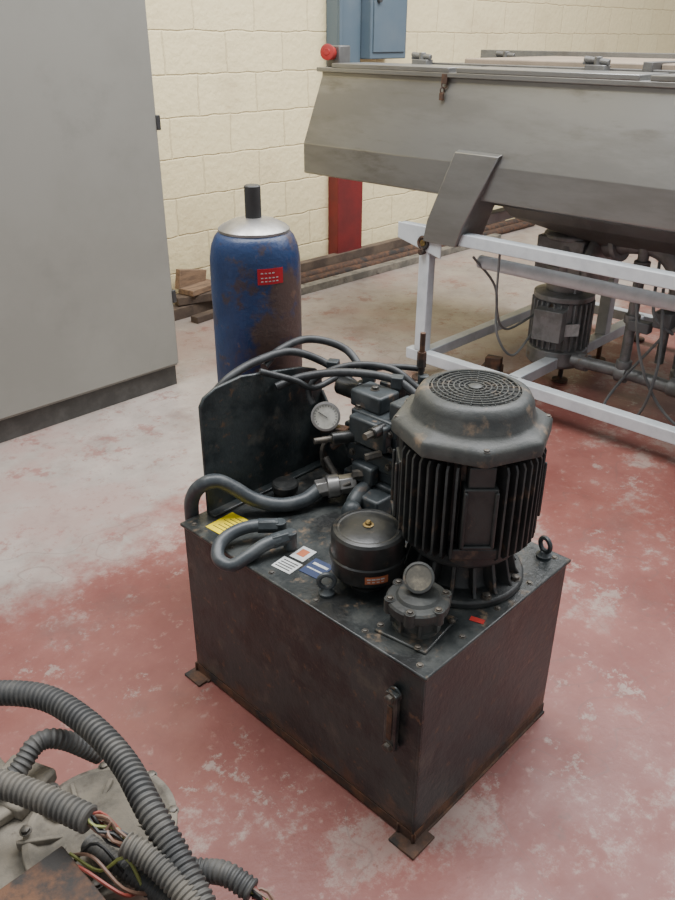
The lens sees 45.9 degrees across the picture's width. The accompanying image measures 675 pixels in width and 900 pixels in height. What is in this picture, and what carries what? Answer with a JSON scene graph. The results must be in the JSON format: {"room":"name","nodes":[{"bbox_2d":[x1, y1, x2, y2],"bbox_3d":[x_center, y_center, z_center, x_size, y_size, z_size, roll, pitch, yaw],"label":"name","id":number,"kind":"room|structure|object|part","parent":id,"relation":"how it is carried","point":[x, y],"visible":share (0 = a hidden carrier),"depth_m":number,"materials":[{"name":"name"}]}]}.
{"room":"factory workshop","nodes":[
{"label":"factory workshop","id":0,"kind":"room"},
{"bbox_2d":[0,225,674,899],"bbox_3d":[3.036,0.221,3.072,9.250,0.100,16.000,24,36,38],"label":"floor","id":1,"kind":"structure","parent":0,"point":[96,605],"depth_m":2.29,"materials":[{"name":"red paint"}]},
{"bbox_2d":[0,0,178,442],"bbox_3d":[-1.914,-0.927,2.782,0.630,2.150,2.720,24,36,38],"label":"tall cabinet","id":2,"kind":"object","parent":1,"relation":"on","point":[87,295],"visible":1,"depth_m":3.28,"materials":[{"name":"grey metal"}]},
{"bbox_2d":[0,755,178,899],"bbox_3d":[-0.537,0.871,1.268,0.750,0.376,0.747,24,36,38],"label":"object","id":3,"kind":"object","parent":1,"relation":"on","point":[36,863],"visible":0.6,"depth_m":1.37,"materials":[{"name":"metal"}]},
{"bbox_2d":[0,680,274,899],"bbox_3d":[-0.462,0.605,1.397,0.855,0.189,0.295,13,30,23],"label":"corrugated hose","id":4,"kind":"object","parent":3,"relation":"attached to","point":[164,868],"visible":1,"depth_m":1.30,"materials":[{"name":"plastic"}]},
{"bbox_2d":[173,269,212,323],"bbox_3d":[-0.804,-0.995,4.956,0.267,0.270,0.584,20,34,33],"label":"timber offcuts","id":5,"kind":"object","parent":1,"relation":"on","point":[194,297],"visible":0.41,"depth_m":4.90,"materials":[{"name":"brown wood"}]},
{"bbox_2d":[328,177,362,253],"bbox_3d":[0.059,-1.887,5.757,0.099,1.120,0.260,24,36,38],"label":"red post","id":6,"kind":"object","parent":1,"relation":"on","point":[344,195],"visible":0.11,"depth_m":5.79,"materials":[{"name":"metal"}]},
{"bbox_2d":[180,332,570,859],"bbox_3d":[-0.031,0.170,2.016,1.138,0.932,0.706,24,36,38],"label":"hydraulic power unit","id":7,"kind":"object","parent":1,"relation":"on","point":[374,589],"visible":1,"depth_m":1.75,"materials":[{"name":"paint"}]},
{"bbox_2d":[213,518,242,530],"bbox_3d":[-0.262,0.183,1.951,0.060,0.001,0.062,24,36,38],"label":"print","id":8,"kind":"object","parent":7,"relation":"on","point":[220,524],"depth_m":1.96},
{"bbox_2d":[210,184,301,381],"bbox_3d":[-0.219,-0.230,2.250,0.241,0.996,0.240,24,36,38],"label":"gas cylinder","id":9,"kind":"object","parent":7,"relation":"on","point":[255,265],"visible":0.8,"depth_m":2.05,"materials":[{"name":"metal"}]},
{"bbox_2d":[261,272,277,282],"bbox_3d":[-0.171,-0.437,2.016,0.046,0.024,0.003,-11,29,-20],"label":"print","id":10,"kind":"object","parent":9,"relation":"attached to","point":[266,277],"depth_m":2.02},
{"bbox_3d":[-0.138,-0.036,2.013,0.134,0.336,0.408,24,36,38],"label":"bracket plate","id":11,"kind":"part","parent":7,"relation":"part of","materials":[{"name":"paint"}]},
{"bbox_2d":[275,559,298,570],"bbox_3d":[-0.115,0.260,1.805,0.042,0.001,0.034,24,36,38],"label":"print","id":12,"kind":"object","parent":7,"relation":"on","point":[280,564],"depth_m":1.80},
{"bbox_2d":[307,562,328,573],"bbox_3d":[-0.044,0.265,1.796,0.044,0.001,0.026,20,34,33],"label":"print","id":13,"kind":"object","parent":7,"relation":"on","point":[312,567],"depth_m":1.80},
{"bbox_2d":[320,424,348,449],"bbox_3d":[-0.014,-0.035,2.041,0.080,0.051,0.061,12,30,21],"label":"tap","id":14,"kind":"object","parent":7,"relation":"on","point":[340,429],"depth_m":2.02,"materials":[{"name":"metal"}]},
{"bbox_3d":[0.074,0.417,2.002,0.757,0.439,0.526,24,36,38],"label":"tank","id":15,"kind":"part","parent":7,"relation":"part of","materials":[{"name":"metal"}]},
{"bbox_3d":[0.075,0.219,1.899,0.769,0.009,0.538,24,36,38],"label":"tank lid","id":16,"kind":"part","parent":7,"relation":"part of","materials":[{"name":"black metal"}]},
{"bbox_2d":[367,578,384,582],"bbox_3d":[0.080,0.273,1.663,0.038,0.009,0.003,-5,28,-10],"label":"print","id":17,"kind":"object","parent":7,"relation":"on","point":[369,580],"depth_m":1.66},
{"bbox_3d":[0.103,0.544,1.591,0.013,0.090,0.004,24,36,38],"label":"sight glass","id":18,"kind":"part","parent":7,"relation":"part of","materials":[{"name":"glass"}]},
{"bbox_2d":[429,369,521,406],"bbox_3d":[0.275,-0.127,1.590,0.184,0.008,0.184,24,36,38],"label":"fan grille","id":19,"kind":"object","parent":7,"relation":"attached to","point":[457,387],"depth_m":1.58,"materials":[{"name":"grey metal"}]},
{"bbox_2d":[300,218,534,294],"bbox_3d":[0.835,-1.690,6.470,0.353,0.120,3.841,24,36,38],"label":"wooden planks","id":20,"kind":"object","parent":1,"relation":"on","point":[330,270],"visible":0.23,"depth_m":5.90,"materials":[{"name":"wood"}]},
{"bbox_2d":[301,233,500,294],"bbox_3d":[0.521,-1.428,6.039,0.070,0.050,2.400,25,36,39],"label":"pole","id":21,"kind":"object","parent":20,"relation":"attached to","point":[411,258],"depth_m":5.78,"materials":[{"name":"wood"}]},
{"bbox_2d":[304,50,674,444],"bbox_3d":[1.741,-0.851,3.410,4.025,1.481,1.445,24,36,38],"label":"machine","id":22,"kind":"object","parent":1,"relation":"on","point":[579,146],"visible":0.96,"depth_m":3.46,"materials":[{"name":"metal"}]},
{"bbox_2d":[320,44,349,66],"bbox_3d":[-0.018,-1.938,3.916,0.095,0.103,0.151,24,36,38],"label":"button","id":23,"kind":"object","parent":22,"relation":"attached to","point":[331,53],"visible":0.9,"depth_m":3.89,"materials":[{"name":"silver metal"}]},
{"bbox_3d":[1.905,-0.521,3.398,3.160,0.700,1.391,24,36,38],"label":"frame","id":24,"kind":"part","parent":22,"relation":"part of","materials":[{"name":"paint"}]},
{"bbox_3d":[1.082,-0.606,3.936,0.300,0.375,0.359,24,36,38],"label":"gear motor","id":25,"kind":"part","parent":22,"relation":"part of","materials":[{"name":"grey metal"}]},
{"bbox_3d":[1.119,-0.570,3.808,0.070,0.060,0.004,-3,28,-6],"label":"motor plate","id":26,"kind":"part","parent":22,"relation":"part of","materials":[{"name":"silver metal"}]},
{"bbox_2d":[481,354,503,372],"bbox_3d":[0.769,-0.411,4.030,0.100,0.110,0.160,13,30,23],"label":"bracket","id":27,"kind":"object","parent":1,"relation":"on","point":[493,362],"visible":0.57,"depth_m":4.02,"materials":[{"name":"metal"}]},
{"bbox_2d":[145,0,674,304],"bbox_3d":[-0.246,-3.524,4.697,0.100,5.000,16.000,24,36,38],"label":"wall","id":28,"kind":"structure","parent":0,"point":[236,83],"depth_m":5.13,"materials":[{"name":"beige brick"}]},
{"bbox_2d":[326,0,360,66],"bbox_3d":[0.053,-4.042,4.591,0.124,3.780,0.220,24,36,38],"label":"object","id":29,"kind":"object","parent":28,"relation":"attached to","point":[343,17],"visible":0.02,"depth_m":5.20,"materials":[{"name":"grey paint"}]},
{"bbox_2d":[360,0,407,58],"bbox_3d":[0.282,-3.501,5.093,0.189,1.800,0.375,24,36,38],"label":"box","id":30,"kind":"object","parent":28,"relation":"attached to","point":[367,6],"visible":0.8,"depth_m":5.30,"materials":[{"name":"blue paint"}]},
{"bbox_2d":[373,0,405,52],"bbox_3d":[0.354,-3.469,5.032,0.010,1.720,0.325,24,36,38],"label":"door","id":31,"kind":"structure","parent":30,"relation":"attached to","point":[389,18],"depth_m":5.35,"materials":[{"name":"blue paint"}]}
]}

